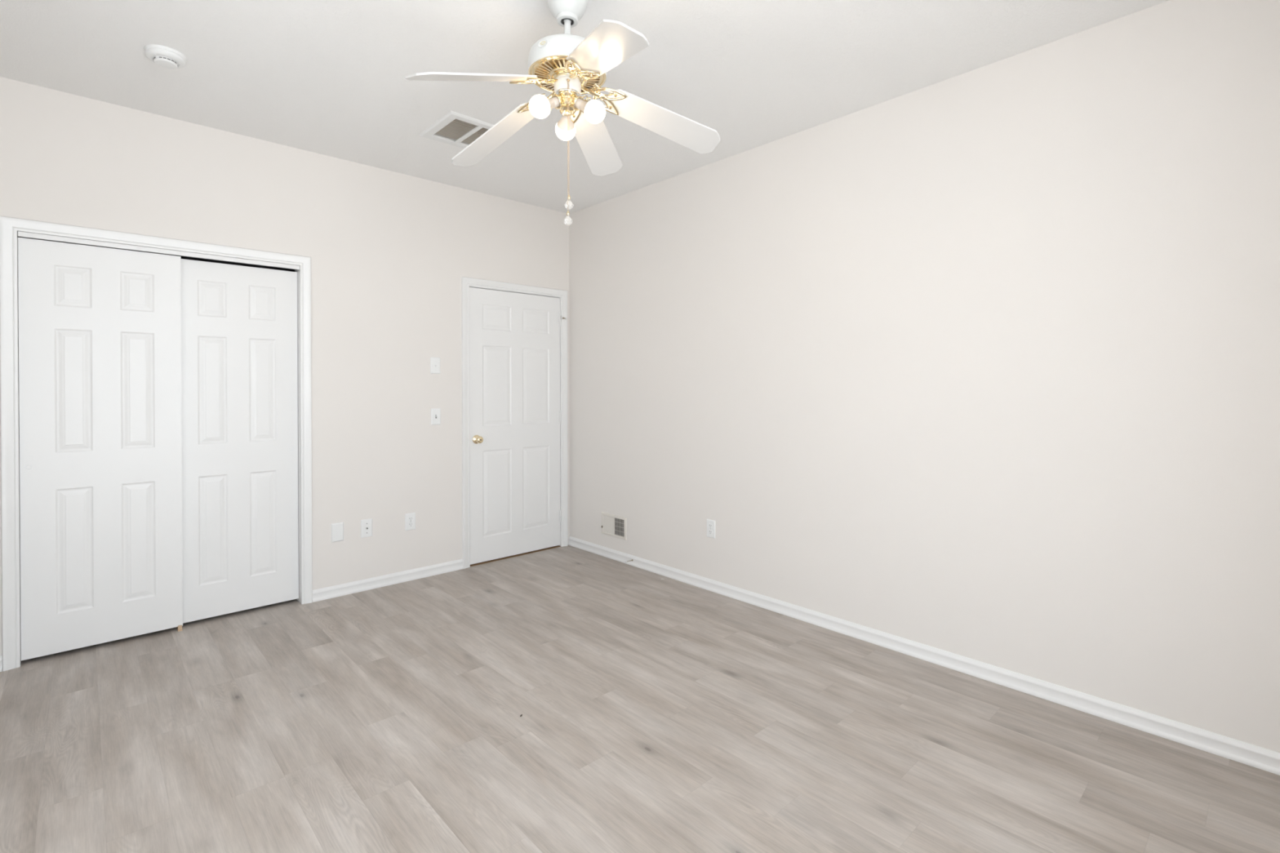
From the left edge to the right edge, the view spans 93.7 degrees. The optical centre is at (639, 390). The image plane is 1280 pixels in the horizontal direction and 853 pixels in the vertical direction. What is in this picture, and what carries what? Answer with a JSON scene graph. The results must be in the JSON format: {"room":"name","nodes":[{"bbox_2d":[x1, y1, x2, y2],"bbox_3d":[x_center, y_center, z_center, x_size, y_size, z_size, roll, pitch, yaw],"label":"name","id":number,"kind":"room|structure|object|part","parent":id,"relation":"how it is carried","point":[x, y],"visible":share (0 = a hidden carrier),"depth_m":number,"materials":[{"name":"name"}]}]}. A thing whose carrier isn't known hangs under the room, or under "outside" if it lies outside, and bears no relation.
{"room":"empty bedroom","nodes":[
{"label":"empty bedroom","id":0,"kind":"room"},
{"bbox_2d":[18,236,294,271],"bbox_3d":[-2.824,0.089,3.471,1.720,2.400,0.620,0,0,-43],"label":"door track","id":1,"kind":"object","parent":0,"point":[182,257],"depth_m":3.96,"materials":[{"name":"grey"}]},
{"bbox_2d":[0,76,569,655],"bbox_3d":[-1.870,-0.084,3.854,3.640,2.740,0.120,0,0,-43],"label":"wall","id":2,"kind":"structure","parent":0,"point":[390,252],"depth_m":3.78,"materials":[{"name":"white paint"}]},
{"bbox_2d":[17,237,182,660],"bbox_3d":[-2.704,0.275,3.038,0.610,1.992,0.036,0,0,-43],"label":"door","id":3,"kind":"structure","parent":2,"relation":"in","point":[100,397],"depth_m":3.01,"materials":[{"name":"white paint"}]},
{"bbox_2d":[0,216,312,671],"bbox_3d":[-2.511,0.242,3.247,1.295,2.097,0.137,0,0,-43],"label":"door frame","id":4,"kind":"structure","parent":2,"relation":"attached to","point":[9,226],"depth_m":2.81,"materials":[{"name":"white paint"}]},
{"bbox_2d":[17,231,299,269],"bbox_3d":[-2.511,-0.738,3.240,1.178,0.023,0.099,0,0,-43],"label":"fascia","id":5,"kind":"object","parent":2,"relation":"attached to","point":[22,234],"visible":1,"depth_m":3.13,"materials":[{"name":"white paint"}]},
{"bbox_2d":[0,559,462,671],"bbox_3d":[-2.171,1.254,3.487,2.444,0.070,0.016,0,0,-43],"label":"baseboard","id":6,"kind":"structure","parent":2,"relation":"attached to","point":[327,593],"depth_m":3.93,"materials":[{"name":"white paint"}]},
{"bbox_2d":[181,258,298,623],"bbox_3d":[-2.315,0.275,3.455,0.608,1.987,0.036,0,0,-43],"label":"door","id":7,"kind":"structure","parent":2,"relation":"in","point":[239,342],"depth_m":3.44,"materials":[{"name":"white paint"}]},
{"bbox_2d":[331,522,343,542],"bbox_3d":[-1.891,0.886,3.751,0.072,0.116,0.008,0,0,-43],"label":"blank plate","id":8,"kind":"object","parent":2,"relation":"attached to","point":[337,529],"visible":1,"depth_m":3.75,"materials":[{"name":"white plastic"}]},
{"bbox_2d":[360,518,372,537],"bbox_3d":[-1.760,0.887,3.867,0.070,0.114,0.018,0,0,-43],"label":"jack plate","id":9,"kind":"object","parent":2,"relation":"attached to","point":[366,524],"visible":1,"depth_m":3.87,"materials":[{"name":"white plastic"}]},
{"bbox_2d":[404,512,415,530],"bbox_3d":[-1.555,0.888,4.064,0.070,0.114,0.008,0,0,-43],"label":"outlet","id":10,"kind":"object","parent":2,"relation":"attached to","point":[410,518],"visible":1,"depth_m":4.06,"materials":[{"name":"white plastic"}]},
{"bbox_2d":[430,357,439,373],"bbox_3d":[-1.421,-0.175,4.175,0.070,0.114,0.020,0,0,-43],"label":"light switch","id":11,"kind":"object","parent":2,"relation":"attached to","point":[434,362],"visible":1,"depth_m":4.17,"materials":[{"name":"white plastic"}]},
{"bbox_2d":[431,408,440,425],"bbox_3d":[-1.419,0.181,4.179,0.070,0.114,0.020,0,0,-43],"label":"light switch","id":12,"kind":"object","parent":2,"relation":"attached to","point":[435,412],"visible":1,"depth_m":4.18,"materials":[{"name":"white plastic"}]},
{"bbox_2d":[461,276,567,568],"bbox_3d":[-0.980,0.230,4.672,0.925,2.101,0.138,0,0,-43],"label":"door frame","id":13,"kind":"structure","parent":2,"relation":"attached to","point":[466,282],"depth_m":4.46,"materials":[{"name":"white paint"}]},
{"bbox_2d":[469,287,560,564],"bbox_3d":[-0.936,0.256,4.624,0.806,2.022,0.101,0,0,-43],"label":"door","id":14,"kind":"structure","parent":2,"relation":"in","point":[515,412],"depth_m":4.61,"materials":[{"name":"white paint"}]},
{"bbox_3d":[-1.177,0.357,4.376,0.065,0.065,0.066,0,0,-43],"label":"knob","id":15,"kind":"part","parent":14,"relation":"part of","materials":[{"name":"gold metal"}]},
{"bbox_2d":[0,0,1168,213],"bbox_3d":[-0.287,-1.495,2.143,3.640,0.100,4.770,0,0,-43],"label":"ceiling","id":16,"kind":"structure","parent":0,"point":[326,77],"depth_m":2.65,"materials":[{"name":"white paint"}]},
{"bbox_2d":[143,44,186,69],"bbox_3d":[-2.035,-1.421,2.574,0.144,0.049,0.144,0,0,-43],"label":"smoke detector","id":17,"kind":"object","parent":16,"relation":"attached to","point":[163,56],"visible":1,"depth_m":2.54,"materials":[{"name":"white plastic"}]},
{"bbox_2d":[419,111,493,148],"bbox_3d":[-0.975,-1.501,3.381,0.384,0.122,0.400,0,0,-43],"label":"ceiling vent","id":18,"kind":"object","parent":16,"relation":"in","point":[460,127],"visible":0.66,"depth_m":3.40,"materials":[{"name":"white metal"}]},
{"bbox_2d":[404,0,719,225],"bbox_3d":[-0.280,-1.014,2.152,1.100,0.860,1.130,0,0,-43],"label":"ceiling fan","id":19,"kind":"object","parent":16,"relation":"hanging from","point":[566,65],"visible":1,"depth_m":2.15,"materials":[{"name":"white wood"}]},
{"bbox_3d":[-0.526,-1.006,1.925,0.146,0.006,0.449,17,30,42],"label":"fan blade","id":20,"kind":"part","parent":19,"relation":"part of","materials":[{"name":"white paint"}]},
{"bbox_3d":[-0.565,-1.004,2.362,0.449,0.006,0.146,-22,2,31],"label":"fan blade","id":21,"kind":"part","parent":19,"relation":"part of","materials":[{"name":"white wood"}]},
{"bbox_3d":[-0.353,-0.996,2.102,0.072,0.077,0.077,0,0,-43],"label":"light bulb","id":22,"kind":"part","parent":19,"relation":"part of","materials":[{"name":"white glass"}]},
{"bbox_3d":[-0.328,-1.007,2.122,0.057,0.060,0.066,0,0,-43],"label":"bulb","id":23,"kind":"part","parent":19,"relation":"part of","materials":[{"name":"white glass"}]},
{"bbox_2d":[551,96,559,107],"bbox_3d":[-0.303,-1.030,2.139,0.037,0.039,0.034,0,0,-43],"label":"socket","id":24,"kind":"object","parent":19,"relation":"attached to","point":[555,100],"depth_m":2.13,"materials":[{"name":"beige ceramic"}]},
{"bbox_3d":[-0.283,-0.992,2.279,0.077,0.077,0.075,0,0,-43],"label":"light bulb","id":25,"kind":"part","parent":19,"relation":"part of","materials":[{"name":"white glass"}]},
{"bbox_3d":[-0.275,-1.004,2.256,0.061,0.062,0.062,0,0,-43],"label":"bulb","id":26,"kind":"part","parent":19,"relation":"part of","materials":[{"name":"white glass"}]},
{"bbox_3d":[-0.262,-1.131,2.169,0.262,0.016,0.262,0,0,-43],"label":"slotted plate","id":27,"kind":"part","parent":19,"relation":"part of","materials":[{"name":"gold metal"}]},
{"bbox_3d":[-0.255,-0.869,2.120,0.009,0.469,0.007,0,0,-8],"label":"pull chain","id":28,"kind":"part","parent":19,"relation":"part of","materials":[{"name":"beige"}]},
{"bbox_3d":[-0.252,-0.897,2.123,0.009,0.412,0.006,0,0,-12],"label":"pull chain","id":29,"kind":"part","parent":19,"relation":"part of","materials":[{"name":"beige"}]},
{"bbox_2d":[574,97,583,109],"bbox_3d":[-0.216,-1.028,2.150,0.037,0.039,0.033,0,0,24],"label":"socket","id":30,"kind":"object","parent":19,"relation":"attached to","point":[579,102],"depth_m":2.13,"materials":[{"name":"beige ceramic"}]},
{"bbox_3d":[-0.183,-1.002,2.139,0.063,0.063,0.063,0,0,-43],"label":"bulb","id":31,"kind":"part","parent":19,"relation":"part of","materials":[{"name":"white glass"}]},
{"bbox_3d":[-0.160,-0.989,2.124,0.077,0.077,0.074,0,0,-43],"label":"light bulb","id":32,"kind":"part","parent":19,"relation":"part of","materials":[{"name":"white glass"}]},
{"bbox_3d":[-0.185,-1.044,2.532,0.146,0.006,0.449,-13,-15,9],"label":"fan blade","id":33,"kind":"part","parent":19,"relation":"part of","materials":[{"name":"white paint"}]},
{"bbox_3d":[-0.112,-1.037,1.832,0.146,0.006,0.449,14,8,-26],"label":"fan blade","id":34,"kind":"part","parent":19,"relation":"part of","materials":[{"name":"white paint"}]},
{"bbox_3d":[0.088,-1.014,2.264,0.449,0.006,0.146,18,-17,-14],"label":"fan blade","id":35,"kind":"part","parent":19,"relation":"part of","materials":[{"name":"white paint"}]},
{"bbox_2d":[0,545,1279,852],"bbox_3d":[-0.516,1.324,2.410,3.640,0.060,5.450,0,0,-43],"label":"floor","id":36,"kind":"structure","parent":0,"point":[667,715],"depth_m":2.20,"materials":[{"name":"grey laminate"}]},
{"bbox_2d":[176,625,182,631],"bbox_3d":[-2.498,1.276,3.252,0.020,0.028,0.091,0,0,-43],"label":"floor guide","id":37,"kind":"object","parent":36,"relation":"on","point":[179,628],"visible":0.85,"depth_m":3.23,"materials":[{"name":"beige plastic"}]},
{"bbox_2d":[470,545,560,566],"bbox_3d":[-0.986,1.277,4.684,0.807,0.006,0.119,0,0,-43],"label":"threshold","id":38,"kind":"object","parent":36,"relation":"on","point":[549,548],"visible":0.45,"depth_m":4.63,"materials":[{"name":"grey wood"}]},
{"bbox_2d":[568,0,1279,752],"bbox_3d":[1.003,-0.083,3.351,0.120,2.740,4.530,0,0,-43],"label":"wall","id":39,"kind":"structure","parent":0,"point":[982,364],"depth_m":2.66,"materials":[{"name":"white paint"}]},
{"bbox_2d":[601,511,626,540],"bbox_3d":[-0.162,1.026,4.593,0.128,0.168,0.291,0,0,-43],"label":"air vent","id":40,"kind":"object","parent":39,"relation":"in","point":[611,524],"visible":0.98,"depth_m":4.60,"materials":[{"name":"white metal"}]},
{"bbox_2d":[706,519,715,538],"bbox_3d":[0.455,0.888,3.853,0.008,0.114,0.070,0,0,-43],"label":"outlet","id":41,"kind":"object","parent":39,"relation":"attached to","point":[710,523],"visible":1,"depth_m":3.85,"materials":[{"name":"white plastic"}]},
{"bbox_2d":[568,536,1279,775],"bbox_3d":[0.954,1.252,3.313,0.016,0.070,4.530,0,0,-43],"label":"baseboard","id":42,"kind":"structure","parent":39,"relation":"attached to","point":[1255,756],"depth_m":2.64,"materials":[{"name":"white paint"}]}
]}

